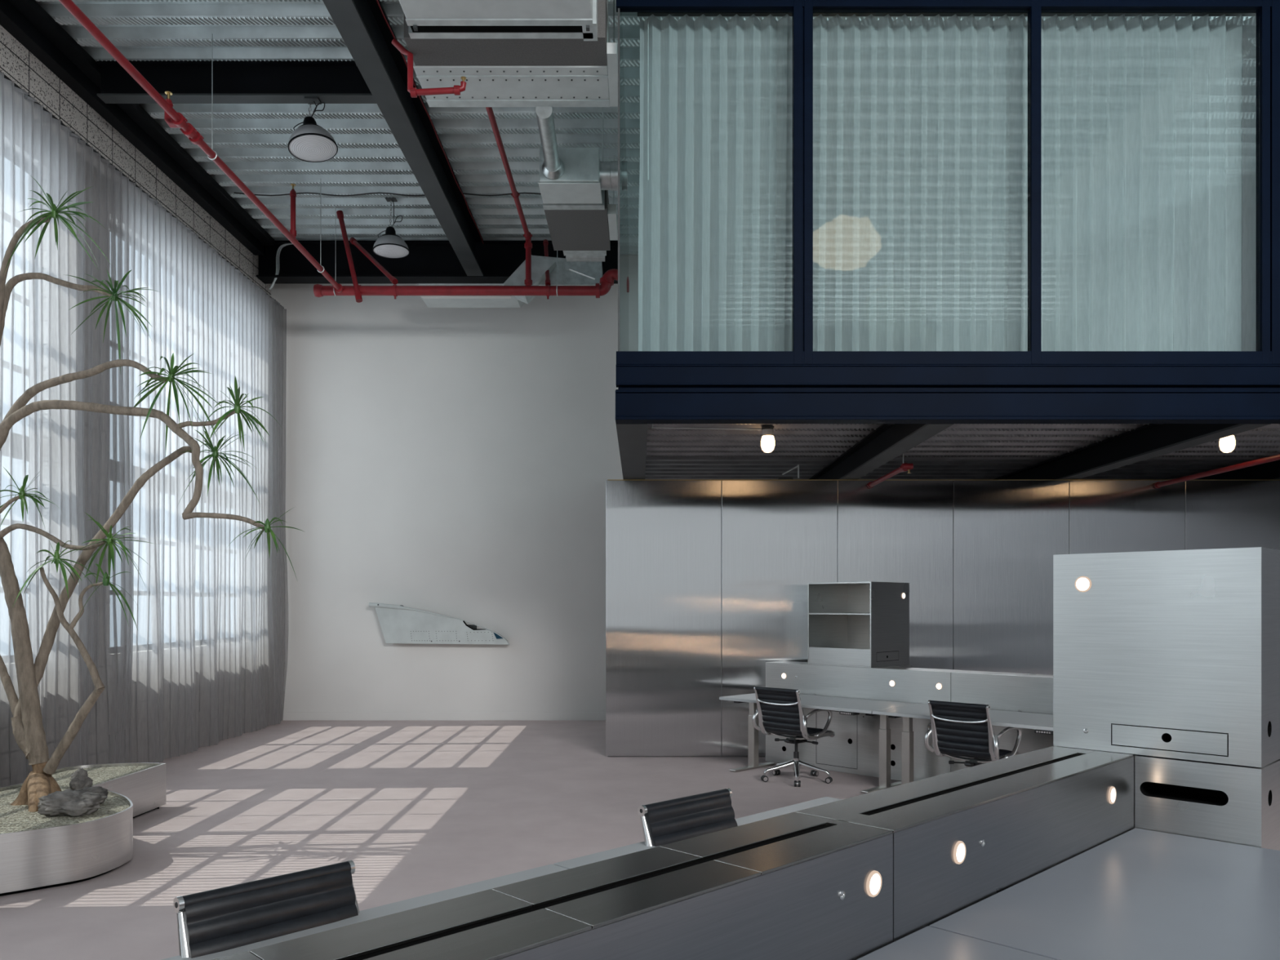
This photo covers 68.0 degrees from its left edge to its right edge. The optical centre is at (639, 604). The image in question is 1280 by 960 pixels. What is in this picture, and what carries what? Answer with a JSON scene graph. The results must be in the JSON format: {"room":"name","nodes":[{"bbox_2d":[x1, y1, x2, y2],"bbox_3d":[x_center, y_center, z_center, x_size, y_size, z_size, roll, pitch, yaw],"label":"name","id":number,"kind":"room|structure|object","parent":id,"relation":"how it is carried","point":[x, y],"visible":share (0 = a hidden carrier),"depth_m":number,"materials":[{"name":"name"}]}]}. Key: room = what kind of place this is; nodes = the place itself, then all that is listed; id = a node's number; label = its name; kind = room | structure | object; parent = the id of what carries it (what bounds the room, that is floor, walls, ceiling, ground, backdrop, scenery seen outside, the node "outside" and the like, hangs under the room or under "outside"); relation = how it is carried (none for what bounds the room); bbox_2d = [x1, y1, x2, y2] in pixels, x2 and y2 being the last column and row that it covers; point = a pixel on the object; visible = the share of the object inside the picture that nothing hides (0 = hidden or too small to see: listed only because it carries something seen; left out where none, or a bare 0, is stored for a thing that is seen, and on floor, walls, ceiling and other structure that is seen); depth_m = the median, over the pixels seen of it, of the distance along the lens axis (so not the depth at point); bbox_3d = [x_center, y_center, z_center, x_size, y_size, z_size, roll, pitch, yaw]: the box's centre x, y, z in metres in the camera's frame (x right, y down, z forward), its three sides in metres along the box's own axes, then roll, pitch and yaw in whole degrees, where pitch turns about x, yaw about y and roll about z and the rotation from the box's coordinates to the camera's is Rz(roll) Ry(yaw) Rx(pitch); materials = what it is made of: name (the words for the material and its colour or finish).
{"room":"design studio","nodes":[
{"label":"design studio","id":0,"kind":"room"},
{"bbox_2d":[0,25,271,296],"bbox_3d":[-5.200,-1.765,4.710,0.200,6.730,16.820,0,0,0],"label":"wall","id":1,"kind":"structure","parent":0,"point":[17,63],"depth_m":9.21,"materials":[{"name":"concrete"}]},
{"bbox_2d":[0,0,274,255],"bbox_3d":[-4.965,-4.723,4.525,0.269,0.207,16.050,0,0,0],"label":"beam","id":2,"kind":"structure","parent":1,"relation":"attached to","point":[27,21],"depth_m":9.19,"materials":[{"name":"black metal"}]},
{"bbox_2d":[0,71,288,787],"bbox_3d":[-4.943,-1.256,5.063,0.310,5.688,15.974,0,0,0],"label":"sheer curtain","id":3,"kind":"object","parent":1,"relation":"hanging from","point":[205,664],"visible":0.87,"depth_m":9.11,"materials":[{"name":"white fabric"}]},
{"bbox_2d":[0,720,900,959],"bbox_3d":[1.200,1.660,4.810,13.000,0.120,17.020,0,0,0],"label":"floor","id":4,"kind":"structure","parent":0,"point":[419,808],"depth_m":7.42,"materials":[{"name":"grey grey concrete"}]},
{"bbox_2d":[0,762,165,896],"bbox_3d":[-3.873,1.425,6.055,1.495,0.349,2.909,0,0,0],"label":"planter","id":5,"kind":"object","parent":4,"relation":"on","point":[37,851],"visible":0.88,"depth_m":5.56,"materials":[{"name":"metal"}]},
{"bbox_2d":[37,788,107,816],"bbox_3d":[-3.441,1.202,5.753,0.392,0.161,0.236,0,0,0],"label":"rock","id":6,"kind":"object","parent":5,"relation":"on","point":[68,802],"visible":1,"depth_m":5.68,"materials":[{"name":"grey stone"}]},
{"bbox_2d":[69,768,93,790],"bbox_3d":[-3.730,1.185,6.324,0.143,0.195,0.144,0,0,0],"label":"rock","id":7,"kind":"object","parent":5,"relation":"on","point":[79,779],"visible":0.73,"depth_m":6.29,"materials":[{"name":"grey stone"}]},
{"bbox_2d":[77,786,108,804],"bbox_3d":[-3.508,1.218,6.032,0.217,0.129,0.185,0,0,0],"label":"rock","id":8,"kind":"object","parent":5,"relation":"on","point":[98,789],"visible":0.29,"depth_m":6.02,"materials":[{"name":"grey stone"}]},
{"bbox_2d":[0,174,305,812],"bbox_3d":[-3.200,-0.659,6.127,2.260,3.982,0.923,0,0,0],"label":"tree","id":9,"kind":"object","parent":5,"relation":"on","point":[28,732],"visible":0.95,"depth_m":6.07,"materials":[{"name":"green plant"}]},
{"bbox_2d":[173,860,359,958],"bbox_3d":[-0.785,1.169,2.362,0.642,0.860,0.639,0,0,44],"label":"office chair","id":10,"kind":"object","parent":4,"relation":"on","point":[221,919],"visible":0.62,"depth_m":2.52,"materials":[{"name":"black leather"}]},
{"bbox_2d":[161,863,568,959],"bbox_3d":[-0.568,1.237,2.349,1.606,0.714,0.875,0,0,-44],"label":"desk","id":11,"kind":"object","parent":4,"relation":"on","point":[416,902],"visible":0.17,"depth_m":2.78,"materials":[{"name":"grey metal"}]},
{"bbox_2d":[213,812,893,959],"bbox_3d":[-0.090,1.094,1.972,1.796,1.004,0.331,0,0,-44],"label":"cabinet","id":12,"kind":"object","parent":4,"relation":"on","point":[793,886],"visible":1,"depth_m":2.02,"materials":[{"name":"silver metal"}]},
{"bbox_2d":[839,890,844,900],"bbox_3d":[0.494,0.710,2.317,0.022,0.022,0.006,0,0,-44],"label":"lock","id":13,"kind":"object","parent":12,"relation":"attached to","point":[842,893],"depth_m":2.31,"materials":[{"name":"metal"}]},
{"bbox_2d":[866,870,881,897],"bbox_3d":[0.597,0.711,2.417,0.066,0.066,0.006,0,0,-44],"label":"lamp","id":14,"kind":"object","parent":12,"relation":"attached to","point":[873,877],"depth_m":2.41,"materials":[{"name":"white plastic"}]},
{"bbox_2d":[637,787,737,846],"bbox_3d":[0.388,1.169,3.439,0.639,0.860,0.642,0,0,-43],"label":"office chair","id":15,"kind":"object","parent":4,"relation":"on","point":[673,820],"visible":0.19,"depth_m":3.60,"materials":[{"name":"black leather"}]},
{"bbox_2d":[553,796,842,869],"bbox_3d":[0.586,1.237,3.479,1.606,0.714,0.875,0,0,-44],"label":"desk","id":16,"kind":"object","parent":4,"relation":"on","point":[609,854],"visible":0.08,"depth_m":3.47,"materials":[{"name":"grey metal"}]},
{"bbox_2d":[751,686,835,786],"bbox_3d":[1.425,1.169,8.642,0.642,0.860,0.639,0,0,-44],"label":"office chair","id":17,"kind":"object","parent":4,"relation":"on","point":[780,711],"visible":0.99,"depth_m":8.50,"materials":[{"name":"black leather"}]},
{"bbox_2d":[719,693,919,793],"bbox_3d":[1.622,1.237,8.744,0.802,0.714,1.661,0,0,-44],"label":"desk","id":18,"kind":"object","parent":4,"relation":"on","point":[846,706],"visible":0.82,"depth_m":8.34,"materials":[{"name":"silver metal"}]},
{"bbox_2d":[765,661,968,781],"bbox_3d":[2.104,1.092,9.086,0.326,1.008,2.026,0,0,-44],"label":"cabinet","id":19,"kind":"object","parent":4,"relation":"on","point":[854,748],"visible":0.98,"depth_m":8.91,"materials":[{"name":"silver metal"}]},
{"bbox_2d":[781,672,786,679],"bbox_3d":[1.445,0.715,9.530,0.006,0.060,0.060,0,0,-44],"label":"lamp","id":20,"kind":"object","parent":19,"relation":"attached to","point":[783,674],"depth_m":9.53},
{"bbox_2d":[808,582,909,667],"bbox_3d":[2.147,0.186,9.311,0.690,0.800,0.719,0,0,-44],"label":"shelf unit","id":21,"kind":"object","parent":19,"relation":"on","point":[865,624],"visible":1,"depth_m":9.26,"materials":[{"name":"silver metal"}]},
{"bbox_2d":[888,680,895,686],"bbox_3d":[2.300,0.718,8.657,0.006,0.060,0.060,0,0,-44],"label":"lamp","id":22,"kind":"object","parent":19,"relation":"attached to","point":[891,682],"depth_m":8.65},
{"bbox_2d":[935,683,942,689],"bbox_3d":[2.623,0.716,8.327,0.006,0.060,0.060,0,0,-44],"label":"lamp","id":23,"kind":"object","parent":19,"relation":"attached to","point":[938,686],"depth_m":8.33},
{"bbox_2d":[891,664,911,667],"bbox_3d":[2.260,1.092,9.425,0.360,1.008,0.760,0,0,-44],"label":"cabinet","id":24,"kind":"object","parent":4,"relation":"on","point":[904,665],"visible":0.14,"depth_m":9.20,"materials":[{"name":"silver metal"}]},
{"bbox_2d":[856,925,1055,959],"bbox_3d":[0.488,1.237,1.747,1.626,0.714,0.800,0,0,-44],"label":"desk","id":25,"kind":"object","parent":4,"relation":"on","point":[928,943],"visible":1,"depth_m":2.43,"materials":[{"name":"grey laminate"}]},
{"bbox_2d":[872,703,1053,784],"bbox_3d":[2.791,1.237,7.551,0.802,0.714,1.661,0,0,-44],"label":"desk","id":26,"kind":"object","parent":4,"relation":"on","point":[1042,723],"visible":0.33,"depth_m":7.76,"materials":[{"name":"grey metal"}]},
{"bbox_2d":[795,746,1133,942],"bbox_3d":[1.196,1.094,3.232,1.796,1.004,0.331,0,0,-44],"label":"cabinet","id":27,"kind":"object","parent":4,"relation":"on","point":[962,837],"visible":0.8,"depth_m":2.96,"materials":[{"name":"silver metal"}]},
{"bbox_2d":[953,840,965,864],"bbox_3d":[0.922,0.715,2.736,0.066,0.066,0.006,0,0,-44],"label":"lamp","id":28,"kind":"object","parent":27,"relation":"attached to","point":[959,846],"depth_m":2.73,"materials":[{"name":"white plastic"}]},
{"bbox_2d":[980,839,985,847],"bbox_3d":[1.025,0.713,2.837,0.022,0.022,0.006,0,0,-44],"label":"socket","id":29,"kind":"object","parent":27,"relation":"attached to","point":[982,841],"depth_m":2.84,"materials":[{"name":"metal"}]},
{"bbox_2d":[1108,786,1116,804],"bbox_3d":[1.781,0.718,3.577,0.066,0.066,0.006,0,0,-44],"label":"lamp","id":30,"kind":"object","parent":27,"relation":"attached to","point":[1112,789],"depth_m":3.57,"materials":[{"name":"white plastic"}]},
{"bbox_2d":[924,699,1022,767],"bbox_3d":[2.621,1.169,7.392,0.642,0.860,0.639,0,0,-44],"label":"office chair","id":31,"kind":"object","parent":4,"relation":"on","point":[956,729],"visible":0.84,"depth_m":7.22,"materials":[{"name":"black leather"}]},
{"bbox_2d":[951,670,1053,772],"bbox_3d":[3.470,1.092,7.695,0.320,1.008,1.866,0,0,-44],"label":"cabinet","id":32,"kind":"object","parent":4,"relation":"on","point":[1005,691],"visible":0.14,"depth_m":7.88,"materials":[{"name":"silver metal"}]},
{"bbox_2d":[928,827,1279,959],"bbox_3d":[1.653,1.237,2.888,1.622,0.714,0.800,0,0,-44],"label":"desk","id":33,"kind":"object","parent":4,"relation":"on","point":[1139,894],"visible":0.94,"depth_m":2.77,"materials":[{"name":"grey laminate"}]},
{"bbox_2d":[1055,746,1279,850],"bbox_3d":[2.280,1.097,3.991,0.800,0.999,0.747,0,0,-44],"label":"base cabinet","id":34,"kind":"object","parent":4,"relation":"on","point":[1237,804],"visible":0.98,"depth_m":3.59,"materials":[{"name":"silver metal"}]},
{"bbox_2d":[1053,546,1279,767],"bbox_3d":[2.277,0.191,3.993,0.813,0.800,0.754,0,0,-44],"label":"base cabinet","id":35,"kind":"object","parent":34,"relation":"on","point":[1171,654],"visible":1,"depth_m":3.67,"materials":[{"name":"silver metal"}]},
{"bbox_2d":[1074,576,1091,591],"bbox_3d":[1.815,-0.084,3.889,0.006,0.066,0.066,0,0,-44],"label":"lamp","id":36,"kind":"object","parent":35,"relation":"attached to","point":[1082,584],"depth_m":3.89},
{"bbox_2d":[1083,728,1088,733],"bbox_3d":[1.823,0.516,3.881,0.006,0.020,0.020,0,0,-44],"label":"socket","id":37,"kind":"object","parent":35,"relation":"attached to","point":[1086,731],"depth_m":3.88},
{"bbox_2d":[271,254,638,711],"bbox_3d":[1.200,-1.765,13.220,13.000,6.730,0.200,0,0,0],"label":"wall","id":38,"kind":"structure","parent":0,"point":[457,463],"depth_m":13.12,"materials":[{"name":"white paint"}]},
{"bbox_2d":[368,602,509,644],"bbox_3d":[-2.731,0.259,13.008,1.917,0.578,0.223,0,0,0],"label":"wall art","id":39,"kind":"object","parent":38,"relation":"attached to","point":[402,624],"visible":1,"depth_m":12.93,"materials":[{"name":"paint"}]},
{"bbox_2d":[283,711,605,720],"bbox_3d":[1.200,1.542,13.113,12.580,0.114,0.013,0,0,0],"label":"baseboard","id":40,"kind":"structure","parent":38,"relation":"attached to","point":[287,716],"depth_m":13.11,"materials":[{"name":"grey paint"}]},
{"bbox_2d":[35,0,1252,254],"bbox_3d":[1.200,-4.938,4.869,12.600,0.235,16.738,0,0,0],"label":"ceiling","id":41,"kind":"structure","parent":0,"point":[251,140],"depth_m":9.67,"materials":[{"name":"grey metal"}]},
{"bbox_2d":[97,60,376,103],"bbox_3d":[-3.555,-4.674,8.490,2.530,0.308,0.140,0,0,0],"label":"cross beam","id":42,"kind":"structure","parent":41,"relation":"attached to","point":[189,82],"depth_m":8.49,"materials":[{"name":"black metal"}]},
{"bbox_2d":[287,97,337,162],"bbox_3d":[-2.929,-4.284,8.500,0.424,0.477,0.427,0,0,0],"label":"pendant lamp","id":43,"kind":"object","parent":42,"relation":"hanging from","point":[309,142],"visible":1,"depth_m":8.46,"materials":[{"name":"grey"}]},
{"bbox_2d":[234,191,425,196],"bbox_3d":[-3.475,-4.805,11.100,2.552,0.042,0.050,0,0,0],"label":"cable","id":44,"kind":"object","parent":41,"relation":"attached to","point":[234,192],"visible":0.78,"depth_m":11.11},
{"bbox_2d":[57,0,629,302],"bbox_3d":[-2.032,-4.235,7.715,3.803,1.190,9.430,0,0,0],"label":"sprinkler pipework","id":45,"kind":"object","parent":41,"relation":"hanging from","point":[175,119],"visible":0.91,"depth_m":11.37,"materials":[{"name":"red paint"}]},
{"bbox_2d":[416,254,603,307],"bbox_3d":[-1.646,-4.115,12.040,2.334,0.535,0.920,0,0,0],"label":"duct","id":46,"kind":"object","parent":45,"relation":"attached to","point":[569,273],"visible":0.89,"depth_m":11.90,"materials":[{"name":"metal"}]},
{"bbox_2d":[420,295,511,298],"bbox_3d":[-2.195,-3.942,12.230,1.152,0.120,0.540,0,0,0],"label":"grille","id":47,"kind":"object","parent":46,"relation":"attached to","point":[422,296],"depth_m":11.96,"materials":[{"name":"white metal"}]},
{"bbox_2d":[372,197,409,258],"bbox_3d":[-2.963,-4.515,11.300,0.428,0.657,0.428,0,0,0],"label":"pendant lamp","id":48,"kind":"object","parent":41,"relation":"hanging from","point":[389,245],"visible":1,"depth_m":11.24,"materials":[{"name":"grey metal"}]},
{"bbox_2d":[322,0,483,275],"bbox_3d":[-2.180,-4.589,4.530,0.210,0.478,16.060,0,0,0],"label":"girder","id":49,"kind":"object","parent":41,"relation":"attached to","point":[362,25],"visible":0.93,"depth_m":8.74,"materials":[{"name":"black metal"}]},
{"bbox_2d":[376,0,483,244],"bbox_3d":[-2.065,-4.760,9.000,0.024,0.035,7.000,0,0,0],"label":"cable","id":50,"kind":"object","parent":49,"relation":"attached to","point":[378,3],"visible":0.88,"depth_m":9.46,"materials":[{"name":"paint"}]},
{"bbox_2d":[256,240,617,284],"bbox_3d":[-2.670,-4.589,12.720,4.840,0.478,0.280,0,0,0],"label":"cross beam","id":51,"kind":"structure","parent":41,"relation":"attached to","point":[427,261],"depth_m":12.66,"materials":[{"name":"black metal"}]},
{"bbox_2d":[268,243,292,289],"bbox_3d":[-4.760,-4.514,12.640,0.368,0.646,0.026,0,0,0],"label":"conduit","id":52,"kind":"object","parent":51,"relation":"attached to","point":[277,255],"visible":0.93,"depth_m":12.63,"materials":[{"name":"grey metal"}]},
{"bbox_2d":[462,192,541,195],"bbox_3d":[-1.555,-4.805,11.111,1.211,0.042,0.016,0,0,-1],"label":"cable","id":53,"kind":"object","parent":41,"relation":"attached to","point":[463,193],"visible":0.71,"depth_m":11.11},
{"bbox_2d":[399,0,617,106],"bbox_3d":[-0.927,-4.400,6.005,1.525,0.860,3.210,0,0,0],"label":"air conditioning unit","id":54,"kind":"object","parent":41,"relation":"hanging from","point":[509,53],"visible":1,"depth_m":6.88,"materials":[{"name":"metal"}]},
{"bbox_2d":[391,38,466,97],"bbox_3d":[-1.534,-3.902,6.900,0.544,0.421,0.083,0,0,0],"label":"pipe","id":55,"kind":"object","parent":54,"relation":"attached to","point":[456,90],"visible":1,"depth_m":6.88,"materials":[{"name":"red metal"}]},
{"bbox_2d":[535,106,564,179],"bbox_3d":[-0.803,-4.021,8.191,0.210,0.250,1.193,0,0,0],"label":"duct","id":56,"kind":"object","parent":54,"relation":"attached to","point":[553,167],"visible":0.99,"depth_m":8.12,"materials":[{"name":"metal"}]},
{"bbox_2d":[538,106,627,261],"bbox_3d":[-0.537,-4.372,9.834,0.833,0.915,2.069,0,0,0],"label":"air duct","id":57,"kind":"object","parent":41,"relation":"hanging from","point":[581,220],"visible":0.88,"depth_m":9.30,"materials":[{"name":"metal"}]},
{"bbox_2d":[599,160,627,191],"bbox_3d":[-0.251,-4.089,9.050,0.260,0.260,0.260,0,0,0],"label":"outlet","id":58,"kind":"object","parent":57,"relation":"attached to","point":[608,171],"depth_m":8.95,"materials":[{"name":"metal"}]},
{"bbox_2d":[605,479,1279,756],"bbox_3d":[3.561,0.143,10.000,7.838,2.910,0.100,0,0,0],"label":"wall","id":59,"kind":"structure","parent":0,"point":[707,580],"depth_m":9.95,"materials":[{"name":"silver metal"}]},
{"bbox_2d":[615,364,1279,479],"bbox_3d":[3.657,-1.514,9.925,7.666,0.393,6.350,0,0,0],"label":"steel beam","id":60,"kind":"structure","parent":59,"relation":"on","point":[1184,406],"depth_m":6.77,"materials":[{"name":"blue metal"}]},
{"bbox_2d":[616,0,1279,364],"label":"window","id":61,"kind":"structure","parent":60,"relation":"on","point":[1268,11],"depth_m":6.76,"materials":[{"name":"clear glass"}]},
{"bbox_2d":[644,423,1279,479],"bbox_3d":[3.780,-1.617,10.104,7.440,0.110,6.368,0,0,0],"label":"ceiling","id":62,"kind":"structure","parent":0,"point":[960,451],"depth_m":9.69,"materials":[{"name":"grey metal"}]},
{"bbox_2d":[650,423,760,430],"bbox_3d":[0.582,-1.503,7.698,0.977,0.118,1.398,0,0,0],"label":"conduit","id":63,"kind":"object","parent":62,"relation":"attached to","point":[651,427],"visible":0.82,"depth_m":8.36,"materials":[{"name":"metal"}]},
{"bbox_2d":[760,426,774,453],"bbox_3d":[1.131,-1.456,8.390,0.124,0.229,0.124,0,0,0],"label":"lamp","id":64,"kind":"object","parent":62,"relation":"hanging from","point":[767,442],"visible":1,"depth_m":8.35,"materials":[{"name":"white glass"}]},
{"bbox_2d":[762,427,773,435],"bbox_3d":[1.131,-1.522,8.390,0.100,0.070,0.100,0,0,0],"label":"socket","id":65,"kind":"object","parent":64,"relation":"attached to","point":[766,431],"depth_m":8.35,"materials":[{"name":"grey metal"}]},
{"bbox_2d":[777,464,799,479],"bbox_3d":[1.563,-1.393,9.980,0.220,0.158,0.060,0,0,0],"label":"bracket","id":66,"kind":"object","parent":62,"relation":"attached to","point":[797,465],"visible":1,"depth_m":9.96,"materials":[{"name":"grey metal"}]},
{"bbox_2d":[866,453,913,488],"bbox_3d":[2.413,-1.380,9.248,0.098,0.384,1.398,0,0,0],"label":"pipe","id":67,"kind":"object","parent":62,"relation":"hanging from","point":[904,467],"visible":0.99,"depth_m":8.93,"materials":[{"name":"red metal"}]},
{"bbox_2d":[1153,453,1279,488],"bbox_3d":[5.413,-1.380,8.434,0.098,0.384,3.025,0,0,0],"label":"pipe","id":68,"kind":"object","parent":62,"relation":"hanging from","point":[1277,457],"visible":1,"depth_m":8.83,"materials":[{"name":"red metal"}]},
{"bbox_2d":[1218,434,1235,453],"bbox_3d":[5.193,-1.456,8.390,0.124,0.229,0.124,0,0,0],"label":"lamp","id":69,"kind":"object","parent":62,"relation":"hanging from","point":[1227,444],"visible":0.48,"depth_m":8.35,"materials":[{"name":"white glass"}]},
{"bbox_3d":[3.660,-4.614,6.890,7.660,0.426,0.260,0,0,0],"label":"header beam","id":70,"kind":"structure","parent":0,"visible":0},
{"bbox_2d":[637,12,1256,351],"bbox_3d":[2.300,-3.070,7.034,4.640,2.650,0.126,0,0,0],"label":"sheer curtain","id":71,"kind":"object","parent":70,"relation":"hanging from","point":[920,126],"visible":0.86,"depth_m":7.03,"materials":[{"name":"fabric"}]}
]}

